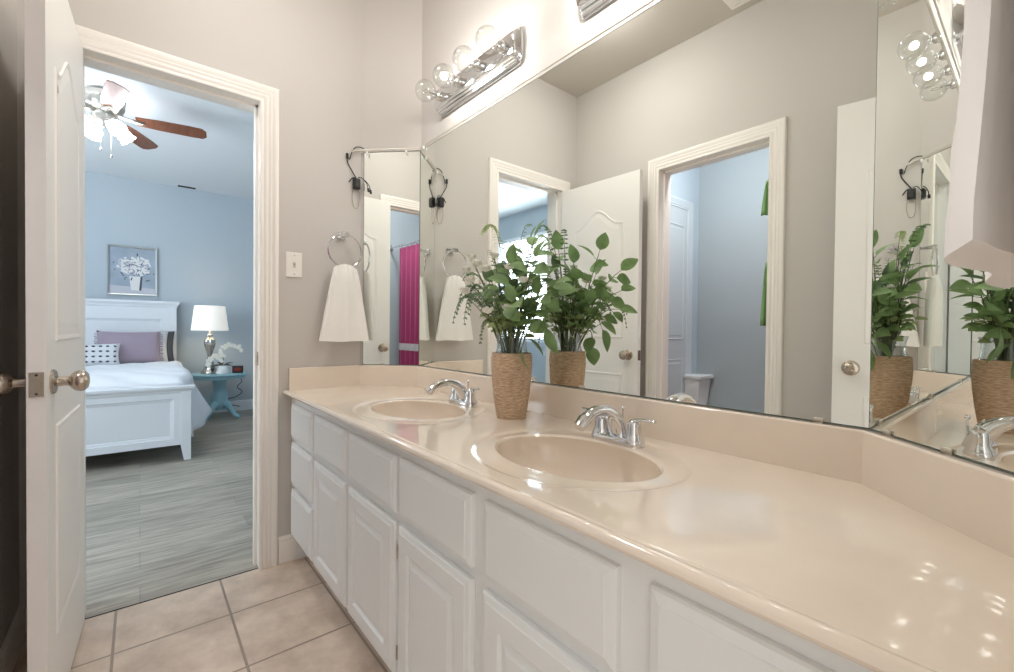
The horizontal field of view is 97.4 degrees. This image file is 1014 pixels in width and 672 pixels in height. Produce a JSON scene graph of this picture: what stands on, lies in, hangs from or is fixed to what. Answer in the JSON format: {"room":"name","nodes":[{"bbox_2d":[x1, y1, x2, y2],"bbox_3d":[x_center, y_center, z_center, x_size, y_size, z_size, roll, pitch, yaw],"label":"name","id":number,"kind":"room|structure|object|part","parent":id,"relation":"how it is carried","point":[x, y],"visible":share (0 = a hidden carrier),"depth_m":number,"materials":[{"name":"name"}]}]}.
{"room":"bathroom","nodes":[
{"label":"bathroom","id":0,"kind":"room"},
{"bbox_2d":[0,0,18,647],"bbox_3d":[-0.974,-0.327,0.597,0.115,2.744,2.204,0,1,-40],"label":"wall","id":1,"kind":"structure","parent":0,"point":[9,434],"depth_m":1.38,"materials":[{"name":"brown paint"}]},
{"bbox_2d":[0,604,24,671],"bbox_3d":[-1.448,0.971,1.275,0.013,0.120,0.598,0,1,-40],"label":"baseboard","id":2,"kind":"structure","parent":1,"relation":"attached to","point":[10,649],"depth_m":1.38,"materials":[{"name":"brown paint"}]},
{"bbox_2d":[85,171,253,402],"bbox_3d":[-4.116,-0.405,5.153,4.393,2.710,0.100,0,1,-40],"label":"wall","id":3,"kind":"structure","parent":0,"point":[203,241],"depth_m":5.33,"materials":[{"name":"blue paint"}]},
{"bbox_2d":[107,244,156,296],"bbox_3d":[-4.196,-0.729,4.993,0.434,0.550,0.032,0,1,-40],"label":"framed picture","id":4,"kind":"object","parent":3,"relation":"attached to","point":[131,270],"visible":1,"depth_m":4.99,"materials":[{"name":"silver metal"}]},
{"bbox_2d":[207,399,252,412],"bbox_3d":[-4.093,0.886,5.127,4.193,0.130,0.013,0,1,-40],"label":"baseboard","id":5,"kind":"structure","parent":3,"relation":"attached to","point":[244,404],"depth_m":5.69,"materials":[{"name":"white paint"}]},
{"bbox_2d":[85,66,253,199],"bbox_3d":[-2.750,-1.764,3.496,4.393,0.080,4.348,0,1,-40],"label":"ceiling","id":6,"kind":"structure","parent":0,"point":[222,162],"depth_m":4.08,"materials":[{"name":"white paint"}]},
{"bbox_2d":[85,80,206,157],"bbox_3d":[-2.820,-1.496,3.158,1.145,0.448,1.145,0,1,-40],"label":"ceiling fan","id":7,"kind":"object","parent":6,"relation":"hanging from","point":[108,102],"visible":0.89,"depth_m":3.15,"materials":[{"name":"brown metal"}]},
{"bbox_3d":[-2.898,-1.459,3.036,0.114,0.113,0.108,0,1,-40],"label":"lamp shade","id":8,"kind":"part","parent":7,"relation":"part of","materials":[{"name":"white glass"}]},
{"bbox_3d":[-2.981,-1.462,3.204,0.108,0.113,0.114,0,1,-40],"label":"lamp shade","id":9,"kind":"part","parent":7,"relation":"part of","materials":[{"name":"white glass"}]},
{"bbox_3d":[-2.852,-1.396,3.127,0.016,0.188,0.017,0,1,-40],"label":"pull chain","id":10,"kind":"part","parent":7,"relation":"part of","materials":[{"name":"silver metal"}]},
{"bbox_3d":[-2.829,-1.381,3.185,0.016,0.218,0.017,0,1,-40],"label":"pull chain","id":11,"kind":"part","parent":7,"relation":"part of","materials":[{"name":"silver metal"}]},
{"bbox_3d":[-2.564,-1.560,2.904,0.425,0.039,0.120,1,1,41],"label":"blade","id":12,"kind":"part","parent":7,"relation":"part of","materials":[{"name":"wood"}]},
{"bbox_3d":[-2.730,-1.459,3.119,0.108,0.113,0.114,0,1,-40],"label":"lamp shade","id":13,"kind":"part","parent":7,"relation":"part of","materials":[{"name":"white glass"}]},
{"bbox_3d":[-2.813,-1.462,3.287,0.114,0.113,0.108,0,1,-40],"label":"lamp shade","id":14,"kind":"part","parent":7,"relation":"part of","materials":[{"name":"white glass"}]},
{"bbox_3d":[-2.938,-1.573,3.538,0.120,0.039,0.425,0,1,-13],"label":"blade","id":15,"kind":"part","parent":7,"relation":"part of","materials":[{"name":"brown wood"}]},
{"bbox_3d":[-2.520,-1.566,3.357,0.425,0.039,0.120,0,1,-31],"label":"blade","id":16,"kind":"part","parent":7,"relation":"part of","materials":[{"name":"brown wood"}]},
{"bbox_2d":[176,184,197,189],"bbox_3d":[-3.767,-1.754,5.242,0.200,0.008,0.100,0,1,-40],"label":"ceiling vent","id":17,"kind":"object","parent":6,"relation":"in","point":[177,185],"visible":1,"depth_m":5.22,"materials":[{"name":"grey metal"}]},
{"bbox_2d":[16,0,361,637],"bbox_3d":[-1.135,-0.348,1.967,1.609,2.744,0.115,0,1,-40],"label":"wall","id":18,"kind":"structure","parent":0,"point":[310,51],"depth_m":2.02,"materials":[{"name":"grey paint"}]},
{"bbox_2d":[0,0,89,671],"bbox_3d":[-1.324,0.011,1.320,0.176,2.016,0.614,0,1,-37],"label":"door","id":19,"kind":"structure","parent":18,"relation":"in","point":[55,381],"depth_m":1.15,"materials":[{"name":"white paint"}]},
{"bbox_3d":[-1.222,0.117,1.099,0.070,0.063,0.063,0,1,-37],"label":"knob","id":20,"kind":"part","parent":19,"relation":"part of","materials":[{"name":"gold metal"}]},
{"bbox_3d":[-1.141,0.118,1.079,0.026,0.060,0.005,0,1,-37],"label":"latch plate","id":21,"kind":"part","parent":19,"relation":"part of","materials":[{"name":"silver metal"}]},
{"bbox_3d":[-1.138,0.117,1.162,0.070,0.063,0.063,0,1,-37],"label":"knob","id":22,"kind":"part","parent":19,"relation":"part of","materials":[{"name":"gold metal"}]},
{"bbox_2d":[83,49,259,613],"bbox_3d":[-1.341,-0.004,1.813,0.603,2.058,0.130,0,1,-40],"label":"trim","id":23,"kind":"structure","parent":18,"relation":"attached to","point":[91,59],"depth_m":1.94,"materials":[{"name":"white paint"}]},
{"bbox_2d":[85,568,257,619],"bbox_3d":[-1.317,1.029,1.785,0.568,0.012,0.006,0,1,-40],"label":"trim","id":24,"kind":"structure","parent":18,"relation":"attached to","point":[255,568],"depth_m":1.76,"materials":[{"name":"black metal"}]},
{"bbox_2d":[75,24,278,569],"bbox_3d":[-1.292,-0.033,1.758,0.714,2.116,0.019,0,1,-40],"label":"trim","id":25,"kind":"structure","parent":18,"relation":"attached to","point":[91,40],"depth_m":1.95,"materials":[{"name":"white paint"}]},
{"bbox_2d":[278,534,295,563],"bbox_3d":[-0.981,0.965,2.040,0.120,0.120,0.013,0,1,-40],"label":"baseboard","id":26,"kind":"structure","parent":18,"relation":"attached to","point":[286,544],"depth_m":2.02,"materials":[{"name":"white paint"}]},
{"bbox_2d":[286,252,301,277],"bbox_3d":[-0.965,-0.323,2.021,0.070,0.114,0.017,0,1,-40],"label":"light switch","id":27,"kind":"object","parent":18,"relation":"attached to","point":[293,260],"visible":1,"depth_m":2.02,"materials":[{"name":"white plastic"}]},
{"bbox_2d":[288,365,359,389],"bbox_3d":[-0.859,0.195,2.119,0.331,0.101,0.019,0,1,-40],"label":"backsplash","id":28,"kind":"structure","parent":18,"relation":"attached to","point":[344,375],"depth_m":2.10,"materials":[{"name":"stone"}]},
{"bbox_2d":[327,232,361,266],"bbox_3d":[-0.784,-0.409,2.133,0.164,0.178,0.072,0,1,-40],"label":"towel ring","id":29,"kind":"object","parent":18,"relation":"attached to","point":[342,236],"visible":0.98,"depth_m":2.11,"materials":[{"name":"silver metal"}]},
{"bbox_2d":[319,264,368,341],"bbox_3d":[-0.767,-0.156,2.112,0.244,0.367,0.056,0,1,-44],"label":"hand towel","id":30,"kind":"object","parent":29,"relation":"hanging from","point":[344,318],"visible":1,"depth_m":2.09,"materials":[{"name":"white fabric"}]},
{"bbox_2d":[13,409,390,671],"bbox_3d":[-1.633,1.042,2.144,4.193,0.050,7.750,0,1,-40],"label":"floor","id":31,"kind":"structure","parent":0,"point":[159,522],"depth_m":1.86,"materials":[{"name":"grey wood"}]},
{"bbox_2d":[85,298,194,459],"bbox_3d":[-3.740,0.295,3.963,1.444,1.350,2.184,0,1,-40],"label":"bed","id":32,"kind":"object","parent":31,"relation":"on","point":[144,416],"visible":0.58,"depth_m":3.47,"materials":[{"name":"white paint"}]},
{"bbox_2d":[96,330,167,361],"bbox_3d":[-4.028,0.123,4.806,0.600,0.366,0.163,0,1,-40],"label":"pillow","id":33,"kind":"object","parent":32,"relation":"on","point":[165,333],"visible":0.08,"depth_m":4.93,"materials":[{"name":"white fabric"}]},
{"bbox_3d":[-4.396,0.278,4.765,1.436,1.350,0.111,0,1,-40],"label":"headboard","id":34,"kind":"part","parent":32,"relation":"part of","materials":[{"name":"white paint"}]},
{"bbox_3d":[-3.743,0.490,3.970,1.295,0.240,1.990,0,1,-40],"label":"mattress","id":35,"kind":"part","parent":32,"relation":"part of","materials":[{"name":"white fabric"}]},
{"bbox_3d":[-3.089,0.693,3.162,1.429,0.590,0.107,0,1,-40],"label":"footboard","id":36,"kind":"part","parent":32,"relation":"part of","materials":[{"name":"white paint"}]},
{"bbox_2d":[85,361,211,436],"bbox_3d":[-3.643,0.564,3.848,1.777,0.566,1.668,0,1,-40],"label":"duvet","id":37,"kind":"object","parent":32,"relation":"on","point":[160,372],"visible":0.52,"depth_m":3.82,"materials":[{"name":"white fabric"}]},
{"bbox_2d":[85,344,119,365],"bbox_3d":[-4.098,0.186,4.341,0.501,0.220,0.157,0,1,-38],"label":"pillow","id":38,"kind":"object","parent":37,"relation":"on","point":[95,354],"visible":0.54,"depth_m":4.37,"materials":[{"name":"white fabric"}]},
{"bbox_2d":[94,331,163,363],"bbox_3d":[-3.974,0.123,4.691,0.564,0.349,0.204,0,1,-38],"label":"pillow","id":39,"kind":"object","parent":37,"relation":"on","point":[135,347],"visible":0.74,"depth_m":4.66,"materials":[{"name":"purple fabric"}]},
{"bbox_2d":[167,331,174,361],"bbox_3d":[-4.041,0.125,4.900,0.620,0.358,0.144,0,1,-40],"label":"pillow","id":40,"kind":"object","parent":32,"relation":"on","point":[170,335],"visible":0.11,"depth_m":5.04,"materials":[{"name":"grey fabric"}]},
{"bbox_2d":[191,371,248,420],"bbox_3d":[-3.359,0.692,5.205,0.586,0.524,0.586,0,1,-40],"label":"pedestal table","id":41,"kind":"object","parent":31,"relation":"on","point":[219,397],"visible":0.86,"depth_m":5.14,"materials":[{"name":"teal paint"}]},
{"bbox_2d":[191,305,228,373],"bbox_3d":[-3.425,0.035,5.136,0.364,0.790,0.364,0,1,-40],"label":"table lamp","id":42,"kind":"object","parent":41,"relation":"on","point":[211,318],"visible":0.9,"depth_m":5.04,"materials":[{"name":"white fabric"}]},
{"bbox_3d":[-3.423,-0.205,5.132,0.364,0.280,0.364,0,1,-40],"label":"lamp shade","id":43,"kind":"part","parent":42,"relation":"part of","materials":[{"name":"white fabric"}]},
{"bbox_2d":[205,342,242,373],"bbox_3d":[-3.254,0.251,5.138,0.368,0.363,0.166,0,1,-26],"label":"orchid","id":44,"kind":"object","parent":41,"relation":"on","point":[222,368],"visible":1,"depth_m":5.09,"materials":[{"name":"white plant"}]},
{"bbox_3d":[-3.268,0.385,5.118,0.136,0.095,0.136,0,1,-40],"label":"pot","id":45,"kind":"part","parent":44,"relation":"part of","materials":[{"name":"white ceramic"}]},
{"bbox_2d":[228,379,241,406],"bbox_3d":[-3.333,0.699,5.438,0.185,0.398,0.410,0,1,-40],"label":"power cord","id":46,"kind":"object","parent":41,"relation":"hanging from","point":[241,379],"visible":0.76,"depth_m":5.47,"materials":[{"name":"black plastic"}]},
{"bbox_2d":[232,365,242,372],"bbox_3d":[-3.152,0.390,5.213,0.110,0.085,0.061,0,1,-31],"label":"alarm clock","id":47,"kind":"object","parent":41,"relation":"on","point":[235,369],"visible":1,"depth_m":5.19,"materials":[{"name":"black plastic"}]},
{"bbox_2d":[291,398,872,671],"bbox_3d":[-0.090,0.662,1.348,0.544,0.762,2.200,0,1,-40],"label":"vanity cabinet","id":48,"kind":"object","parent":31,"relation":"on","point":[440,571],"visible":0.98,"depth_m":0.91,"materials":[{"name":"white paint"}]},
{"bbox_3d":[-0.865,0.785,1.875,0.018,0.206,0.303,0,1,-40],"label":"drawer","id":49,"kind":"part","parent":48,"relation":"part of","materials":[{"name":"white paint"}]},
{"bbox_3d":[-0.863,0.568,1.872,0.018,0.186,0.303,0,1,-40],"label":"drawer","id":50,"kind":"part","parent":48,"relation":"part of","materials":[{"name":"white paint"}]},
{"bbox_3d":[-0.861,0.379,1.870,0.018,0.152,0.303,0,1,-40],"label":"drawer","id":51,"kind":"part","parent":48,"relation":"part of","materials":[{"name":"white paint"}]},
{"bbox_3d":[-0.640,0.690,1.602,0.018,0.409,0.338,0,1,-40],"label":"cabinet door","id":52,"kind":"part","parent":48,"relation":"part of","materials":[{"name":"white paint"}]},
{"bbox_3d":[-0.637,0.385,1.598,0.018,0.152,0.338,0,1,-40],"label":"drawer","id":53,"kind":"part","parent":48,"relation":"part of","materials":[{"name":"white paint"}]},
{"bbox_3d":[-0.405,0.696,1.317,0.018,0.409,0.340,0,1,-40],"label":"cabinet door","id":54,"kind":"part","parent":48,"relation":"part of","materials":[{"name":"white paint"}]},
{"bbox_3d":[-0.402,0.391,1.313,0.018,0.152,0.340,0,1,-40],"label":"drawer","id":55,"kind":"part","parent":48,"relation":"part of","materials":[{"name":"white paint"}]},
{"bbox_3d":[-0.179,0.702,1.043,0.018,0.409,0.328,0,1,-40],"label":"cabinet door","id":56,"kind":"part","parent":48,"relation":"part of","materials":[{"name":"white paint"}]},
{"bbox_3d":[-0.175,0.397,1.039,0.018,0.152,0.328,0,1,-40],"label":"drawer","id":57,"kind":"part","parent":48,"relation":"part of","materials":[{"name":"white paint"}]},
{"bbox_3d":[0.053,0.709,0.762,0.018,0.409,0.316,0,1,-40],"label":"cabinet door","id":58,"kind":"part","parent":48,"relation":"part of","materials":[{"name":"white paint"}]},
{"bbox_3d":[0.056,0.403,0.758,0.018,0.152,0.316,0,1,-40],"label":"drawer","id":59,"kind":"part","parent":48,"relation":"part of","materials":[{"name":"white paint"}]},
{"bbox_2d":[283,365,1013,671],"bbox_3d":[-0.091,0.275,1.338,0.568,0.224,2.202,0,1,-40],"label":"countertop","id":60,"kind":"structure","parent":48,"relation":"on","point":[881,553],"depth_m":0.71,"materials":[{"name":"stone"}]},
{"bbox_2d":[372,401,464,418],"bbox_3d":[-0.319,0.322,1.592,0.294,0.118,0.415,0,1,-40],"label":"sink","id":61,"kind":"object","parent":60,"relation":"in","point":[386,409],"depth_m":1.74,"materials":[{"name":"beige ceramic"}]},
{"bbox_2d":[425,379,479,407],"bbox_3d":[-0.202,0.209,1.682,0.197,0.103,0.191,1,1,-5],"label":"faucet","id":62,"kind":"object","parent":60,"relation":"on","point":[461,396],"visible":1,"depth_m":1.64,"materials":[{"name":"silver metal"}]},
{"bbox_3d":[-0.215,0.206,1.649,0.190,0.097,0.059,0,1,-40],"label":"spout","id":63,"kind":"part","parent":62,"relation":"part of","materials":[{"name":"silver metal"}]},
{"bbox_3d":[-0.211,0.217,1.741,0.051,0.066,0.088,0,1,-40],"label":"handle","id":64,"kind":"part","parent":62,"relation":"part of","materials":[{"name":"silver metal"}]},
{"bbox_3d":[-0.124,0.219,1.635,0.051,0.066,0.088,0,1,-40],"label":"handle","id":65,"kind":"part","parent":62,"relation":"part of","materials":[{"name":"silver metal"}]},
{"bbox_2d":[491,352,531,419],"bbox_3d":[0.015,0.125,1.442,0.133,0.275,0.133,0,1,-40],"label":"vase","id":66,"kind":"object","parent":60,"relation":"on","point":[511,379],"visible":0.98,"depth_m":1.39,"materials":[{"name":"wicker"}]},
{"bbox_2d":[452,220,576,368],"bbox_3d":[0.021,-0.076,1.402,0.356,0.618,0.423,0,1,-12],"label":"potted plant","id":67,"kind":"object","parent":66,"relation":"in","point":[507,314],"visible":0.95,"depth_m":1.36,"materials":[{"name":"green plant"}]},
{"bbox_3d":[-0.111,-0.107,1.452,0.098,0.108,0.036,0,1,-10],"label":"flower","id":68,"kind":"part","parent":67,"relation":"part of","materials":[{"name":"green plant"}]},
{"bbox_3d":[-0.106,-0.159,1.474,0.096,0.140,0.036,1,1,1],"label":"flower","id":69,"kind":"part","parent":67,"relation":"part of","materials":[{"name":"white plant"}]},
{"bbox_3d":[-0.096,-0.130,1.427,0.092,0.124,0.039,0,1,-10],"label":"flower","id":70,"kind":"part","parent":67,"relation":"part of","materials":[{"name":"white plant"}]},
{"bbox_3d":[-0.093,-0.187,1.450,0.064,0.159,0.066,0,1,-40],"label":"flower","id":71,"kind":"part","parent":67,"relation":"part of","materials":[{"name":"white plant"}]},
{"bbox_3d":[-0.084,-0.168,1.423,0.074,0.150,0.052,0,1,-40],"label":"flower","id":72,"kind":"part","parent":67,"relation":"part of","materials":[{"name":"white plant"}]},
{"bbox_3d":[-0.052,-0.150,1.380,0.071,0.138,0.039,0,1,-16],"label":"flower","id":73,"kind":"part","parent":67,"relation":"part of","materials":[{"name":"white plant"}]},
{"bbox_3d":[-0.050,-0.053,1.353,0.039,0.074,0.086,1,1,20],"label":"flower","id":74,"kind":"part","parent":67,"relation":"part of","materials":[{"name":"white plant"}]},
{"bbox_3d":[-0.035,-0.187,1.427,0.044,0.159,0.036,0,1,-40],"label":"flower","id":75,"kind":"part","parent":67,"relation":"part of","materials":[{"name":"white plant"}]},
{"bbox_3d":[0.005,-0.059,1.355,0.037,0.078,0.071,1,1,20],"label":"flower","id":76,"kind":"part","parent":67,"relation":"part of","materials":[{"name":"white plant"}]},
{"bbox_3d":[0.013,-0.148,1.338,0.033,0.135,0.078,1,1,20],"label":"flower","id":77,"kind":"part","parent":67,"relation":"part of","materials":[{"name":"white plant"}]},
{"bbox_3d":[0.035,-0.118,1.324,0.036,0.116,0.088,0,1,-26],"label":"flower","id":78,"kind":"part","parent":67,"relation":"part of","materials":[{"name":"white plant"}]},
{"bbox_2d":[497,436,660,481],"bbox_3d":[0.149,0.334,1.025,0.294,0.118,0.415,0,1,-40],"label":"sink","id":79,"kind":"object","parent":60,"relation":"in","point":[555,458],"depth_m":1.15,"materials":[{"name":"beige ceramic"}]},
{"bbox_2d":[573,405,656,448],"bbox_3d":[0.249,0.221,1.136,0.197,0.103,0.191,1,1,-5],"label":"faucet","id":80,"kind":"object","parent":60,"relation":"on","point":[610,426],"visible":1,"depth_m":1.10,"materials":[{"name":"silver metal"}]},
{"bbox_3d":[0.239,0.229,1.195,0.051,0.066,0.088,0,1,-40],"label":"handle","id":81,"kind":"part","parent":80,"relation":"part of","materials":[{"name":"silver metal"}]},
{"bbox_3d":[0.236,0.219,1.103,0.190,0.097,0.059,0,1,-40],"label":"spout","id":82,"kind":"part","parent":80,"relation":"part of","materials":[{"name":"silver metal"}]},
{"bbox_3d":[0.327,0.231,1.089,0.051,0.066,0.088,0,1,-40],"label":"handle","id":83,"kind":"part","parent":80,"relation":"part of","materials":[{"name":"silver metal"}]},
{"bbox_3d":[0.290,0.409,0.475,0.018,0.152,0.310,0,1,-40],"label":"drawer","id":84,"kind":"part","parent":48,"relation":"part of","materials":[{"name":"white paint"}]},
{"bbox_2d":[360,0,422,365],"bbox_3d":[-0.535,-0.345,2.244,0.331,2.744,0.221,0,1,-40],"label":"wall","id":85,"kind":"structure","parent":0,"point":[391,58],"depth_m":2.19,"materials":[{"name":"grey paint"}]},
{"bbox_2d":[359,365,416,386],"bbox_3d":[-0.586,0.196,2.204,0.309,0.101,0.019,1,1,6],"label":"backsplash","id":86,"kind":"structure","parent":85,"relation":"attached to","point":[375,375],"depth_m":2.19,"materials":[{"name":"stone"}]},
{"bbox_2d":[363,151,420,365],"bbox_3d":[-0.572,-0.381,2.199,0.287,1.055,0.011,1,1,6],"label":"wall mirror","id":87,"kind":"object","parent":85,"relation":"attached to","point":[391,226],"visible":1,"depth_m":2.20,"materials":[{"name":"silver metal"}]},
{"bbox_2d":[421,0,869,429],"bbox_3d":[0.178,-0.329,1.549,0.115,2.744,1.758,0,1,-40],"label":"wall","id":88,"kind":"structure","parent":0,"point":[552,29],"depth_m":1.73,"materials":[{"name":"grey paint"}]},
{"bbox_2d":[415,24,523,117],"bbox_3d":[-0.183,-1.053,1.770,0.158,0.136,0.576,0,1,-40],"label":"vanity light","id":89,"kind":"object","parent":88,"relation":"attached to","point":[506,55],"visible":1,"depth_m":1.73,"materials":[{"name":"silver metal"}]},
{"bbox_2d":[434,90,442,101],"bbox_3d":[-0.303,-1.057,1.959,0.024,0.041,0.041,0,1,-40],"label":"bulb socket","id":90,"kind":"object","parent":89,"relation":"attached to","point":[438,95],"depth_m":1.95,"materials":[{"name":"silver metal"}]},
{"bbox_2d":[452,75,461,87],"bbox_3d":[-0.209,-1.055,1.845,0.024,0.041,0.041,0,1,-40],"label":"bulb socket","id":91,"kind":"object","parent":89,"relation":"attached to","point":[457,80],"depth_m":1.84,"materials":[{"name":"silver metal"}]},
{"bbox_2d":[472,59,482,71],"bbox_3d":[-0.115,-1.052,1.731,0.024,0.041,0.041,0,1,-40],"label":"bulb socket","id":92,"kind":"object","parent":89,"relation":"attached to","point":[477,65],"depth_m":1.72,"materials":[{"name":"silver metal"}]},
{"bbox_2d":[496,40,506,53],"bbox_3d":[-0.021,-1.050,1.617,0.024,0.041,0.041,0,1,-40],"label":"bulb socket","id":93,"kind":"object","parent":89,"relation":"attached to","point":[501,46],"depth_m":1.61,"materials":[{"name":"silver metal"}]},
{"bbox_2d":[346,0,654,208],"bbox_3d":[0.024,-0.765,1.596,1.964,0.307,0.249,1,1,42],"label":"string light","id":94,"kind":"object","parent":88,"relation":"attached to","point":[356,181],"visible":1,"depth_m":1.92,"materials":[{"name":"clear metal"}]},
{"bbox_3d":[-0.737,-0.854,2.196,0.114,0.162,0.013,0,1,-40],"label":"black cord","id":95,"kind":"part","parent":94,"relation":"part of","materials":[{"name":"black plastic"}]},
{"bbox_2d":[576,0,614,19],"bbox_3d":[0.355,-1.039,1.119,0.158,0.136,0.576,0,1,-40],"label":"vanity light","id":96,"kind":"object","parent":88,"relation":"attached to","point":[587,8],"visible":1,"depth_m":1.34,"materials":[{"name":"silver metal"}]},
{"bbox_2d":[417,366,866,483],"bbox_3d":[0.120,0.213,1.514,0.019,0.101,1.758,0,1,-40],"label":"backsplash","id":97,"kind":"structure","parent":88,"relation":"attached to","point":[835,451],"depth_m":1.04,"materials":[{"name":"stone"}]},
{"bbox_2d":[419,0,877,428],"bbox_3d":[0.130,-0.364,1.509,0.010,1.055,1.758,0,1,-40],"label":"wall mirror","id":98,"kind":"object","parent":88,"relation":"attached to","point":[700,173],"visible":0.99,"depth_m":1.11,"materials":[{"name":"silver metal"}]},
{"bbox_2d":[872,430,1013,474],"bbox_3d":[0.722,-0.311,0.713,0.340,2.744,0.225,0,1,-40],"label":"wall","id":99,"kind":"structure","parent":0,"point":[872,430],"depth_m":0.66,"materials":[{"name":"grey paint"}]},
{"bbox_2d":[861,430,1013,557],"bbox_3d":[0.661,0.230,0.685,0.019,0.101,0.318,1,1,5],"label":"backsplash","id":100,"kind":"structure","parent":99,"relation":"attached to","point":[976,500],"depth_m":0.66,"materials":[{"name":"stone"}]},
{"bbox_2d":[869,0,1013,473],"bbox_3d":[0.673,-0.347,0.684,0.010,1.055,0.300,1,1,5],"label":"wall mirror","id":101,"kind":"object","parent":99,"relation":"attached to","point":[942,351],"visible":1,"depth_m":0.71,"materials":[{"name":"silver metal"}]},
{"bbox_3d":[0.340,-0.308,0.178,1.609,2.744,0.115,0,1,-40],"label":"wall","id":102,"kind":"structure","parent":0,"visible":0},
{"bbox_3d":[0.525,-0.585,0.447,0.164,0.178,0.072,0,1,-40],"label":"towel ring","id":103,"kind":"object","parent":102,"relation":"attached to","visible":0},
{"bbox_2d":[944,0,1013,288],"bbox_3d":[0.470,-0.286,0.413,0.408,0.462,0.048,0,1,-38],"label":"hand towel","id":104,"kind":"object","parent":103,"relation":"hanging from","point":[979,225],"visible":1,"depth_m":0.33,"materials":[{"name":"white fabric"}]}
]}

